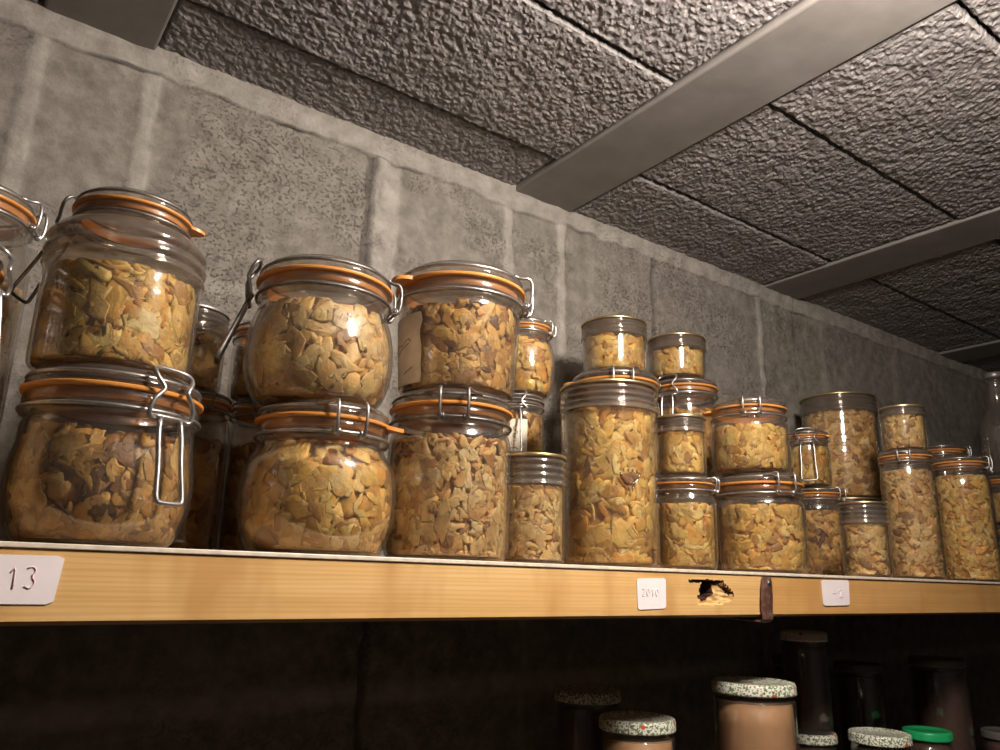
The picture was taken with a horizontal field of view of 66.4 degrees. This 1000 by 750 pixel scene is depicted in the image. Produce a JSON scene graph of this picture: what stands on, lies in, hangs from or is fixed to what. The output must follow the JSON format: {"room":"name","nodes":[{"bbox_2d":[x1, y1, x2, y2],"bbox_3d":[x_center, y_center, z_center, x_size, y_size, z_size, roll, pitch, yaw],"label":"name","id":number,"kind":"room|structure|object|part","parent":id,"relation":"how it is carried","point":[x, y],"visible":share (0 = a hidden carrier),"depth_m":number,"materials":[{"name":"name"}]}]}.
{"room":"cellar pantry","nodes":[
{"label":"cellar pantry","id":0,"kind":"room"},
{"bbox_2d":[0,0,999,749],"bbox_3d":[0.662,0.773,1.474,6.200,2.300,0.212,12,-18,-34],"label":"wall","id":1,"kind":"structure","parent":0,"point":[266,175],"depth_m":0.92,"materials":[{"name":"grey concrete"}]},
{"bbox_2d":[44,0,177,49],"bbox_3d":[0.339,-0.667,-0.184,0.108,0.103,2.650,12,-18,-34],"label":"beam","id":2,"kind":"structure","parent":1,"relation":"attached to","point":[142,23],"depth_m":0.79,"materials":[{"name":"metal"}]},
{"bbox_2d":[0,541,999,625],"bbox_3d":[0.420,0.313,1.074,4.000,0.056,0.319,12,-18,-34],"label":"shelf","id":3,"kind":"object","parent":1,"relation":"attached to","point":[98,584],"visible":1,"depth_m":0.55,"materials":[{"name":"brown wood"}]},
{"bbox_2d":[0,244,13,361],"bbox_3d":[-0.368,0.003,0.454,0.102,0.185,0.102,-13,-21,42],"label":"jar","id":4,"kind":"object","parent":3,"relation":"on","point":[7,293],"visible":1,"depth_m":0.48,"materials":[{"name":"clear glass"}]},
{"bbox_3d":[-0.309,-0.028,0.464,0.011,0.056,0.021,2,-15,-1],"label":"lever","id":5,"kind":"part","parent":4,"relation":"part of","materials":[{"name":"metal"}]},
{"bbox_2d":[0,184,47,427],"bbox_3d":[-0.430,-0.014,0.579,0.104,0.278,0.104,-6,-16,24],"label":"jar","id":6,"kind":"object","parent":3,"relation":"on","point":[29,223],"visible":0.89,"depth_m":0.60,"materials":[{"name":"clear glass"}]},
{"bbox_3d":[-0.427,-0.140,0.613,0.096,0.011,0.096,12,-18,-34],"label":"lid","id":7,"kind":"part","parent":6,"relation":"part of","materials":[{"name":"clear glass"}]},
{"bbox_2d":[0,554,64,603],"bbox_3d":[-0.267,0.109,0.409,0.058,0.026,0.001,12,-18,-34],"label":"paper label","id":8,"kind":"object","parent":3,"relation":"attached to","point":[24,579],"visible":1,"depth_m":0.42,"materials":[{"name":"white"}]},
{"bbox_2d":[0,363,203,547],"bbox_3d":[-0.262,0.057,0.509,0.114,0.114,0.113,5,-15,-14],"label":"jar","id":9,"kind":"object","parent":3,"relation":"on","point":[67,482],"visible":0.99,"depth_m":0.47,"materials":[{"name":"clear glass"}]},
{"bbox_2d":[11,186,206,391],"bbox_3d":[-0.269,-0.060,0.532,0.117,0.129,0.104,12,-18,-34],"label":"jar","id":10,"kind":"object","parent":9,"relation":"on","point":[91,312],"visible":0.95,"depth_m":0.50,"materials":[{"name":"clear glass"}]},
{"bbox_3d":[-0.319,-0.076,0.532,0.026,0.052,0.027,3,-15,-8],"label":"lever","id":11,"kind":"part","parent":10,"relation":"part of","materials":[{"name":"metal"}]},
{"bbox_3d":[-0.263,-0.116,0.551,0.077,0.009,0.077,12,-18,-34],"label":"lid","id":12,"kind":"part","parent":10,"relation":"part of","materials":[{"name":"clear glass"}]},
{"bbox_3d":[-0.262,0.010,0.522,0.109,0.012,0.109,12,-18,-34],"label":"lid","id":13,"kind":"part","parent":9,"relation":"part of","materials":[{"name":"clear glass"}]},
{"bbox_3d":[-0.206,0.054,0.477,0.013,0.056,0.022,-7,-17,29],"label":"lever","id":14,"kind":"part","parent":9,"relation":"part of","materials":[{"name":"metal"}]},
{"bbox_2d":[134,387,232,549],"bbox_3d":[-0.272,0.084,0.655,0.069,0.137,0.073,12,-18,-34],"label":"jar","id":15,"kind":"object","parent":3,"relation":"on","point":[197,532],"visible":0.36,"depth_m":0.64,"materials":[{"name":"clear glass"}]},
{"bbox_2d":[172,302,229,398],"bbox_3d":[-0.278,-0.020,0.679,0.066,0.075,0.066,-5,-16,22],"label":"jar","id":16,"kind":"object","parent":15,"relation":"on","point":[204,371],"visible":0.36,"depth_m":0.67,"materials":[{"name":"clear glass"}]},
{"bbox_3d":[-0.278,-0.054,0.688,0.066,0.003,0.066,12,-18,-34],"label":"lid","id":17,"kind":"part","parent":16,"relation":"part of","materials":[{"name":"clear glass"}]},
{"bbox_2d":[216,397,305,552],"bbox_3d":[-0.219,0.096,0.704,0.069,0.140,0.071,12,-18,-34],"label":"jar","id":18,"kind":"object","parent":3,"relation":"on","point":[229,539],"visible":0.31,"depth_m":0.68,"materials":[{"name":"clear glass"}]},
{"bbox_2d":[227,320,263,406],"bbox_3d":[-0.222,-0.008,0.729,0.068,0.074,0.068,11,-18,-31],"label":"jar","id":19,"kind":"object","parent":18,"relation":"on","point":[239,391],"visible":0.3,"depth_m":0.71,"materials":[{"name":"clear glass"}]},
{"bbox_2d":[236,398,403,555],"bbox_3d":[-0.142,0.082,0.600,0.125,0.117,0.120,-2,-15,14],"label":"jar","id":20,"kind":"object","parent":3,"relation":"on","point":[301,492],"visible":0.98,"depth_m":0.56,"materials":[{"name":"clear glass"}]},
{"bbox_2d":[214,254,402,416],"bbox_3d":[-0.150,-0.029,0.624,0.126,0.116,0.117,-4,-16,18],"label":"jar","id":21,"kind":"object","parent":20,"relation":"on","point":[323,349],"visible":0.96,"depth_m":0.58,"materials":[{"name":"clear glass"}]},
{"bbox_3d":[-0.210,-0.035,0.599,0.022,0.054,0.024,7,-16,-20],"label":"lever","id":22,"kind":"part","parent":21,"relation":"part of","materials":[{"name":"metal"}]},
{"bbox_3d":[-0.144,-0.076,0.635,0.107,0.012,0.107,12,-18,-34],"label":"lid","id":23,"kind":"part","parent":21,"relation":"part of","materials":[{"name":"clear glass"}]},
{"bbox_3d":[-0.140,0.034,0.612,0.103,0.012,0.103,12,-18,-34],"label":"lid","id":24,"kind":"part","parent":20,"relation":"part of","materials":[{"name":"clear glass"}]},
{"bbox_2d":[383,385,512,561],"bbox_3d":[-0.047,0.090,0.672,0.118,0.144,0.112,-12,-20,41],"label":"jar","id":25,"kind":"object","parent":3,"relation":"on","point":[451,488],"visible":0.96,"depth_m":0.63,"materials":[{"name":"clear glass"}]},
{"bbox_3d":[-0.043,0.028,0.684,0.106,0.012,0.106,12,-18,-34],"label":"lid","id":26,"kind":"part","parent":25,"relation":"part of","materials":[{"name":"clear glass"}]},
{"bbox_2d":[391,260,533,406],"bbox_3d":[-0.042,-0.033,0.701,0.133,0.115,0.121,12,-18,-34],"label":"jar","id":27,"kind":"object","parent":25,"relation":"on","point":[465,343],"visible":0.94,"depth_m":0.66,"materials":[{"name":"clear glass"}]},
{"bbox_3d":[-0.037,-0.081,0.717,0.117,0.013,0.117,12,-18,-34],"label":"lid","id":28,"kind":"part","parent":27,"relation":"part of","materials":[{"name":"clear glass"}]},
{"bbox_2d":[484,465,549,562],"bbox_3d":[0.017,0.161,0.869,0.074,0.112,0.074,-4,-16,18],"label":"jar","id":29,"kind":"object","parent":3,"relation":"on","point":[530,476],"visible":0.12,"depth_m":0.85,"materials":[{"name":"clear glass"}]},
{"bbox_2d":[488,388,544,469],"bbox_3d":[0.015,0.063,0.887,0.066,0.086,0.088,-8,-18,32],"label":"jar","id":30,"kind":"object","parent":29,"relation":"on","point":[526,426],"visible":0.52,"depth_m":0.87,"materials":[{"name":"clear glass"}]},
{"bbox_3d":[0.013,0.060,0.848,0.025,0.055,0.016,0,-15,7],"label":"lever","id":31,"kind":"part","parent":30,"relation":"part of","materials":[{"name":"metal"}]},
{"bbox_2d":[511,318,556,399],"bbox_3d":[0.029,-0.017,0.920,0.073,0.092,0.073,11,-18,-31],"label":"jar","id":32,"kind":"object","parent":30,"relation":"on","point":[533,370],"visible":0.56,"depth_m":0.90,"materials":[{"name":"clear glass"}]},
{"bbox_3d":[0.018,0.111,0.883,0.070,0.008,0.070,12,-18,-34],"label":"lid","id":33,"kind":"part","parent":29,"relation":"part of","materials":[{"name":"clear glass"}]},
{"bbox_2d":[500,452,566,563],"bbox_3d":[0.030,0.123,0.699,0.062,0.097,0.062,-7,-17,29],"label":"jar","id":34,"kind":"object","parent":3,"relation":"on","point":[535,524],"visible":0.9,"depth_m":0.68,"materials":[{"name":"clear glass"}]},
{"bbox_3d":[0.031,0.078,0.712,0.062,0.003,0.062,12,-18,-34],"label":"lid","id":35,"kind":"part","parent":34,"relation":"part of","materials":[{"name":"gold metal"}]},
{"bbox_2d":[559,378,660,567],"bbox_3d":[0.111,0.103,0.776,0.102,0.180,0.102,12,-18,-34],"label":"jar","id":36,"kind":"object","parent":3,"relation":"on","point":[610,504],"visible":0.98,"depth_m":0.74,"materials":[{"name":"clear glass"}]},
{"bbox_3d":[0.113,0.018,0.799,0.101,0.003,0.101,12,-18,-34],"label":"lid","id":37,"kind":"part","parent":36,"relation":"part of","materials":[{"name":"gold metal"}]},
{"bbox_2d":[580,472,670,567],"bbox_3d":[0.153,0.185,0.966,0.115,0.122,0.112,12,-18,-34],"label":"jar","id":38,"kind":"object","parent":3,"relation":"on","point":[658,475],"visible":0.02,"depth_m":0.93,"materials":[{"name":"clear glass"}]},
{"bbox_2d":[563,365,659,471],"bbox_3d":[0.150,0.064,0.994,0.115,0.127,0.115,-13,-20,42],"label":"jar","id":39,"kind":"object","parent":38,"relation":"on","point":[634,370],"visible":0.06,"depth_m":0.96,"materials":[{"name":"clear glass"}]},
{"bbox_2d":[581,315,647,377],"bbox_3d":[0.152,-0.032,1.019,0.088,0.071,0.088,-13,-20,42],"label":"jar","id":40,"kind":"object","parent":39,"relation":"on","point":[612,341],"visible":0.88,"depth_m":0.99,"materials":[{"name":"clear glass"}]},
{"bbox_3d":[0.153,-0.065,1.028,0.088,0.003,0.088,12,-18,-34],"label":"lid","id":41,"kind":"part","parent":40,"relation":"part of","materials":[{"name":"gold metal"}]},
{"bbox_2d":[636,578,665,609],"bbox_3d":[0.138,0.198,0.692,0.038,0.028,0.001,12,-18,-34],"label":"paper label","id":42,"kind":"object","parent":3,"relation":"attached to","point":[651,592],"visible":1,"depth_m":0.69,"materials":[{"name":"white paper"}]},
{"bbox_2d":[656,475,724,570],"bbox_3d":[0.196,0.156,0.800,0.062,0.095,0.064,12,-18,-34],"label":"jar","id":43,"kind":"object","parent":3,"relation":"on","point":[687,539],"visible":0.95,"depth_m":0.78,"materials":[{"name":"clear glass"}]},
{"bbox_2d":[655,413,706,479],"bbox_3d":[0.194,0.078,0.819,0.054,0.064,0.054,-10,-18,35],"label":"jar","id":44,"kind":"object","parent":43,"relation":"on","point":[681,454],"visible":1,"depth_m":0.80,"materials":[{"name":"clear glass"}]},
{"bbox_3d":[0.195,0.049,0.827,0.054,0.003,0.054,12,-18,-34],"label":"lid","id":45,"kind":"part","parent":44,"relation":"part of","materials":[{"name":"gold metal"}]},
{"bbox_2d":[650,374,718,479],"bbox_3d":[0.263,0.077,1.089,0.100,0.140,0.097,4,-15,-9],"label":"jar","id":46,"kind":"object","parent":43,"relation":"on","point":[710,391],"visible":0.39,"depth_m":1.06,"materials":[{"name":"clear glass"}]},
{"bbox_3d":[0.230,0.054,1.051,0.020,0.057,0.007,-10,-19,37],"label":"lever","id":47,"kind":"part","parent":46,"relation":"part of","materials":[{"name":"metal"}]},
{"bbox_2d":[647,332,706,384],"bbox_3d":[0.256,-0.020,1.108,0.084,0.062,0.084,-13,-20,42],"label":"jar","id":48,"kind":"object","parent":46,"relation":"on","point":[672,354],"visible":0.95,"depth_m":1.08,"materials":[{"name":"clear glass"}]},
{"bbox_3d":[0.257,-0.048,1.115,0.084,0.003,0.084,12,-18,-34],"label":"lid","id":49,"kind":"part","parent":48,"relation":"part of","materials":[{"name":"gold metal"}]},
{"bbox_3d":[0.196,0.113,0.812,0.060,0.007,0.060,12,-18,-34],"label":"lid","id":50,"kind":"part","parent":43,"relation":"part of","materials":[{"name":"clear glass"}]},
{"bbox_2d":[715,471,808,573],"bbox_3d":[0.310,0.176,0.901,0.101,0.114,0.106,12,-18,-34],"label":"jar","id":51,"kind":"object","parent":3,"relation":"on","point":[754,537],"visible":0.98,"depth_m":0.87,"materials":[{"name":"clear glass"}]},
{"bbox_2d":[702,395,790,478],"bbox_3d":[0.301,0.077,0.922,0.090,0.088,0.090,12,-18,-34],"label":"jar","id":52,"kind":"object","parent":51,"relation":"on","point":[749,447],"visible":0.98,"depth_m":0.89,"materials":[{"name":"clear glass"}]},
{"bbox_3d":[0.310,0.127,0.916,0.098,0.011,0.098,12,-18,-34],"label":"lid","id":53,"kind":"part","parent":51,"relation":"part of","materials":[{"name":"clear glass"}]},
{"bbox_2d":[788,486,847,575],"bbox_3d":[0.501,0.247,1.197,0.081,0.138,0.086,12,-18,-34],"label":"jar","id":54,"kind":"object","parent":3,"relation":"on","point":[826,556],"visible":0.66,"depth_m":1.17,"materials":[{"name":"clear glass"}]},
{"bbox_2d":[787,427,831,488],"bbox_3d":[0.491,0.134,1.218,0.076,0.092,0.074,9,-17,-25],"label":"jar","id":55,"kind":"object","parent":54,"relation":"on","point":[810,463],"visible":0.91,"depth_m":1.20,"materials":[{"name":"clear glass"}]},
{"bbox_3d":[0.477,0.133,1.182,0.025,0.063,0.009,-5,-16,21],"label":"lever","id":56,"kind":"part","parent":55,"relation":"part of","materials":[{"name":"metal"}]},
{"bbox_3d":[0.501,0.185,1.216,0.078,0.009,0.078,12,-18,-34],"label":"lid","id":57,"kind":"part","parent":54,"relation":"part of","materials":[{"name":"clear glass"}]},
{"bbox_2d":[821,580,849,605],"bbox_3d":[0.380,0.246,0.863,0.056,0.028,0.001,12,-18,-34],"label":"paper label","id":58,"kind":"object","parent":3,"relation":"attached to","point":[834,592],"visible":1,"depth_m":0.86,"materials":[{"name":"white paper"}]},
{"bbox_2d":[811,497,892,577],"bbox_3d":[0.600,0.281,1.302,0.120,0.132,0.120,-10,-18,35],"label":"jar","id":59,"kind":"object","parent":3,"relation":"on","point":[847,520],"visible":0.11,"depth_m":1.26,"materials":[{"name":"clear glass"}]},
{"bbox_2d":[799,391,883,497],"bbox_3d":[0.600,0.131,1.342,0.129,0.179,0.129,12,-18,-34],"label":"jar","id":60,"kind":"object","parent":59,"relation":"on","point":[854,451],"visible":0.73,"depth_m":1.30,"materials":[{"name":"clear glass"}]},
{"bbox_3d":[0.603,0.046,1.365,0.127,0.003,0.127,12,-18,-34],"label":"lid","id":61,"kind":"part","parent":60,"relation":"part of","materials":[{"name":"gold metal"}]},
{"bbox_3d":[0.601,0.218,1.318,0.119,0.003,0.119,12,-18,-34],"label":"lid","id":62,"kind":"part","parent":59,"relation":"part of","materials":[{"name":"gold metal"}]},
{"bbox_2d":[837,501,892,576],"bbox_3d":[0.476,0.215,0.997,0.060,0.095,0.060,-7,-17,29],"label":"jar","id":63,"kind":"object","parent":3,"relation":"on","point":[866,549],"visible":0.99,"depth_m":0.98,"materials":[{"name":"clear glass"}]},
{"bbox_3d":[0.478,0.171,1.009,0.059,0.003,0.059,12,-18,-34],"label":"lid","id":64,"kind":"part","parent":63,"relation":"part of","materials":[{"name":"gold metal"}]},
{"bbox_2d":[877,448,946,579],"bbox_3d":[0.590,0.200,1.095,0.073,0.180,0.073,12,-18,-34],"label":"jar","id":65,"kind":"object","parent":3,"relation":"on","point":[914,532],"visible":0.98,"depth_m":1.07,"materials":[{"name":"clear glass"}]},
{"bbox_2d":[878,404,928,454],"bbox_3d":[0.597,0.082,1.129,0.063,0.066,0.063,1,-15,2],"label":"jar","id":66,"kind":"object","parent":65,"relation":"on","point":[901,432],"visible":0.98,"depth_m":1.11,"materials":[{"name":"clear glass"}]},
{"bbox_3d":[0.597,0.051,1.137,0.063,0.003,0.063,12,-18,-34],"label":"lid","id":67,"kind":"part","parent":66,"relation":"part of","materials":[{"name":"gold metal"}]},
{"bbox_2d":[917,444,982,580],"bbox_3d":[0.893,0.275,1.516,0.091,0.268,0.094,12,-18,-34],"label":"jar","id":68,"kind":"object","parent":3,"relation":"on","point":[957,451],"visible":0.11,"depth_m":1.52,"materials":[{"name":"clear glass"}]},
{"bbox_2d":[930,455,999,579],"bbox_3d":[0.735,0.227,1.205,0.082,0.192,0.082,12,-18,-34],"label":"jar","id":69,"kind":"object","parent":3,"relation":"on","point":[971,546],"visible":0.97,"depth_m":1.18,"materials":[{"name":"clear glass"}]},
{"bbox_3d":[0.737,0.139,1.229,0.078,0.009,0.078,12,-18,-34],"label":"lid","id":70,"kind":"part","parent":69,"relation":"part of","materials":[{"name":"clear glass"}]},
{"bbox_2d":[995,524,999,581],"bbox_3d":[0.958,0.331,1.406,0.093,0.107,0.093,-4,-16,18],"label":"jar","id":71,"kind":"object","parent":3,"relation":"on","point":[997,530],"visible":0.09,"depth_m":1.41,"materials":[{"name":"clear glass"}]},
{"bbox_2d":[986,474,999,525],"bbox_3d":[0.961,0.235,1.432,0.094,0.092,0.093,12,-18,-34],"label":"jar","id":72,"kind":"object","parent":71,"relation":"on","point":[995,482],"visible":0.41,"depth_m":1.42,"materials":[{"name":"clear glass"}]},
{"bbox_2d":[979,371,999,476],"bbox_3d":[0.964,0.093,1.470,0.074,0.200,0.074,12,-18,-34],"label":"glass bottle","id":73,"kind":"object","parent":72,"relation":"on","point":[990,376],"visible":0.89,"depth_m":1.48,"materials":[{"name":"clear glass"}]},
{"bbox_2d":[516,0,956,211],"bbox_3d":[0.829,-0.563,0.159,0.109,0.103,2.650,12,-18,-34],"label":"ceiling beam","id":74,"kind":"structure","parent":1,"relation":"attached to","point":[808,39],"depth_m":0.88,"materials":[{"name":"metal"}]},
{"bbox_2d":[764,206,999,299],"bbox_3d":[1.313,-0.460,0.498,0.109,0.103,2.650,12,-18,-34],"label":"ceiling beam","id":75,"kind":"structure","parent":1,"relation":"attached to","point":[981,227],"depth_m":1.31,"materials":[{"name":"metal"}]},
{"bbox_3d":[0.410,0.645,0.987,4.000,0.045,0.313,12,-18,-34],"label":"shelf","id":76,"kind":"object","parent":1,"relation":"attached to","visible":0},
{"bbox_2d":[554,685,620,749],"bbox_3d":[0.100,0.471,0.867,0.078,0.214,0.078,12,-18,-34],"label":"jar","id":77,"kind":"object","parent":76,"relation":"on","point":[578,728],"visible":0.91,"depth_m":0.86,"materials":[{"name":"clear glass"}]},
{"bbox_3d":[0.102,0.373,0.893,0.078,0.012,0.078,12,-18,-34],"label":"lid","id":78,"kind":"part","parent":77,"relation":"part of","materials":[{"name":"multicoloured metal"}]},
{"bbox_2d":[599,711,675,749],"bbox_3d":[0.141,0.454,0.775,0.080,0.200,0.080,12,-18,-34],"label":"jar","id":79,"kind":"object","parent":76,"relation":"on","point":[625,730],"visible":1,"depth_m":0.78,"materials":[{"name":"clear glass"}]},
{"bbox_3d":[0.143,0.363,0.799,0.080,0.012,0.080,12,-18,-34],"label":"lid","id":80,"kind":"part","parent":79,"relation":"part of","materials":[{"name":"multicoloured metal"}]},
{"bbox_2d":[711,676,799,749],"bbox_3d":[0.274,0.448,0.805,0.089,0.235,0.089,12,-18,-34],"label":"jar","id":81,"kind":"object","parent":76,"relation":"on","point":[751,715],"visible":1,"depth_m":0.80,"materials":[{"name":"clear glass"}]},
{"bbox_3d":[0.277,0.340,0.834,0.089,0.012,0.089,12,-18,-34],"label":"lid","id":82,"kind":"part","parent":81,"relation":"part of","materials":[{"name":"metal"}]},
{"bbox_2d":[772,654,786,699],"bbox_3d":[0.457,0.554,1.177,0.060,0.230,0.060,12,-18,-34],"label":"jar","id":83,"kind":"object","parent":76,"relation":"on","point":[776,658],"visible":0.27,"depth_m":1.19,"materials":[{"name":"clear glass"}]},
{"bbox_3d":[0.460,0.449,1.206,0.060,0.012,0.060,12,-18,-34],"label":"lid","id":84,"kind":"part","parent":83,"relation":"part of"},
{"bbox_2d":[796,728,837,749],"bbox_3d":[0.414,0.548,1.003,0.066,0.149,0.066,12,-18,-34],"label":"jar","id":85,"kind":"object","parent":76,"relation":"on","point":[806,741],"visible":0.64,"depth_m":0.99,"materials":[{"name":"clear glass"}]},
{"bbox_2d":[780,630,833,734],"bbox_3d":[0.417,0.415,1.039,0.061,0.127,0.061,12,-18,-34],"label":"jar","id":86,"kind":"object","parent":85,"relation":"on","point":[805,661],"visible":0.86,"depth_m":1.02,"materials":[{"name":"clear glass"}]},
{"bbox_3d":[0.418,0.359,1.054,0.061,0.012,0.061,12,-18,-34],"label":"lid","id":87,"kind":"part","parent":86,"relation":"part of","materials":[{"name":"white metal"}]},
{"bbox_2d":[833,660,887,749],"bbox_3d":[0.561,0.561,1.177,0.072,0.222,0.072,12,-18,-34],"label":"jar","id":88,"kind":"object","parent":76,"relation":"on","point":[860,696],"visible":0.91,"depth_m":1.17,"materials":[{"name":"clear glass"}]},
{"bbox_3d":[0.564,0.460,1.205,0.072,0.012,0.072,12,-18,-34],"label":"lid","id":89,"kind":"part","parent":88,"relation":"part of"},
{"bbox_2d":[848,727,912,749],"bbox_3d":[0.476,0.528,0.943,0.074,0.161,0.074,12,-18,-34],"label":"jar","id":90,"kind":"object","parent":76,"relation":"on","point":[864,738],"visible":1,"depth_m":0.95,"materials":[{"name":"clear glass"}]},
{"bbox_2d":[902,725,953,749],"bbox_3d":[0.615,0.580,1.085,0.066,0.141,0.066,12,-18,-34],"label":"jar","id":91,"kind":"object","parent":76,"relation":"on","point":[923,737],"visible":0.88,"depth_m":1.08,"materials":[{"name":"clear glass"}]},
{"bbox_2d":[907,655,975,749],"bbox_3d":[0.702,0.568,1.205,0.084,0.230,0.084,12,-18,-34],"label":"jar","id":92,"kind":"object","parent":76,"relation":"on","point":[940,695],"visible":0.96,"depth_m":1.19,"materials":[{"name":"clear glass"}]},
{"bbox_3d":[0.704,0.463,1.233,0.084,0.012,0.084,12,-18,-34],"label":"lid","id":93,"kind":"part","parent":92,"relation":"part of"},
{"bbox_2d":[980,726,999,749],"bbox_3d":[0.797,0.622,1.194,0.068,0.124,0.068,12,-18,-34],"label":"jar","id":94,"kind":"object","parent":76,"relation":"on","point":[991,734],"visible":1,"depth_m":1.20,"materials":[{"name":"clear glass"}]},
{"bbox_3d":[0.799,0.568,1.208,0.068,0.012,0.068,12,-18,-34],"label":"lid","id":95,"kind":"part","parent":94,"relation":"part of","materials":[{"name":"white metal"}]},
{"bbox_2d":[26,0,999,371],"bbox_3d":[1.516,-0.495,0.640,6.600,0.253,3.020,12,-18,-34],"label":"ceiling","id":96,"kind":"structure","parent":0,"point":[900,138],"depth_m":0.93,"materials":[{"name":"grey concrete"}]},
{"bbox_2d":[939,335,999,361],"bbox_3d":[1.872,-0.342,0.890,0.109,0.103,2.650,12,-18,-34],"label":"ceiling beam","id":97,"kind":"structure","parent":96,"relation":"attached to","point":[991,348],"depth_m":1.83,"materials":[{"name":"metal"}]}
]}

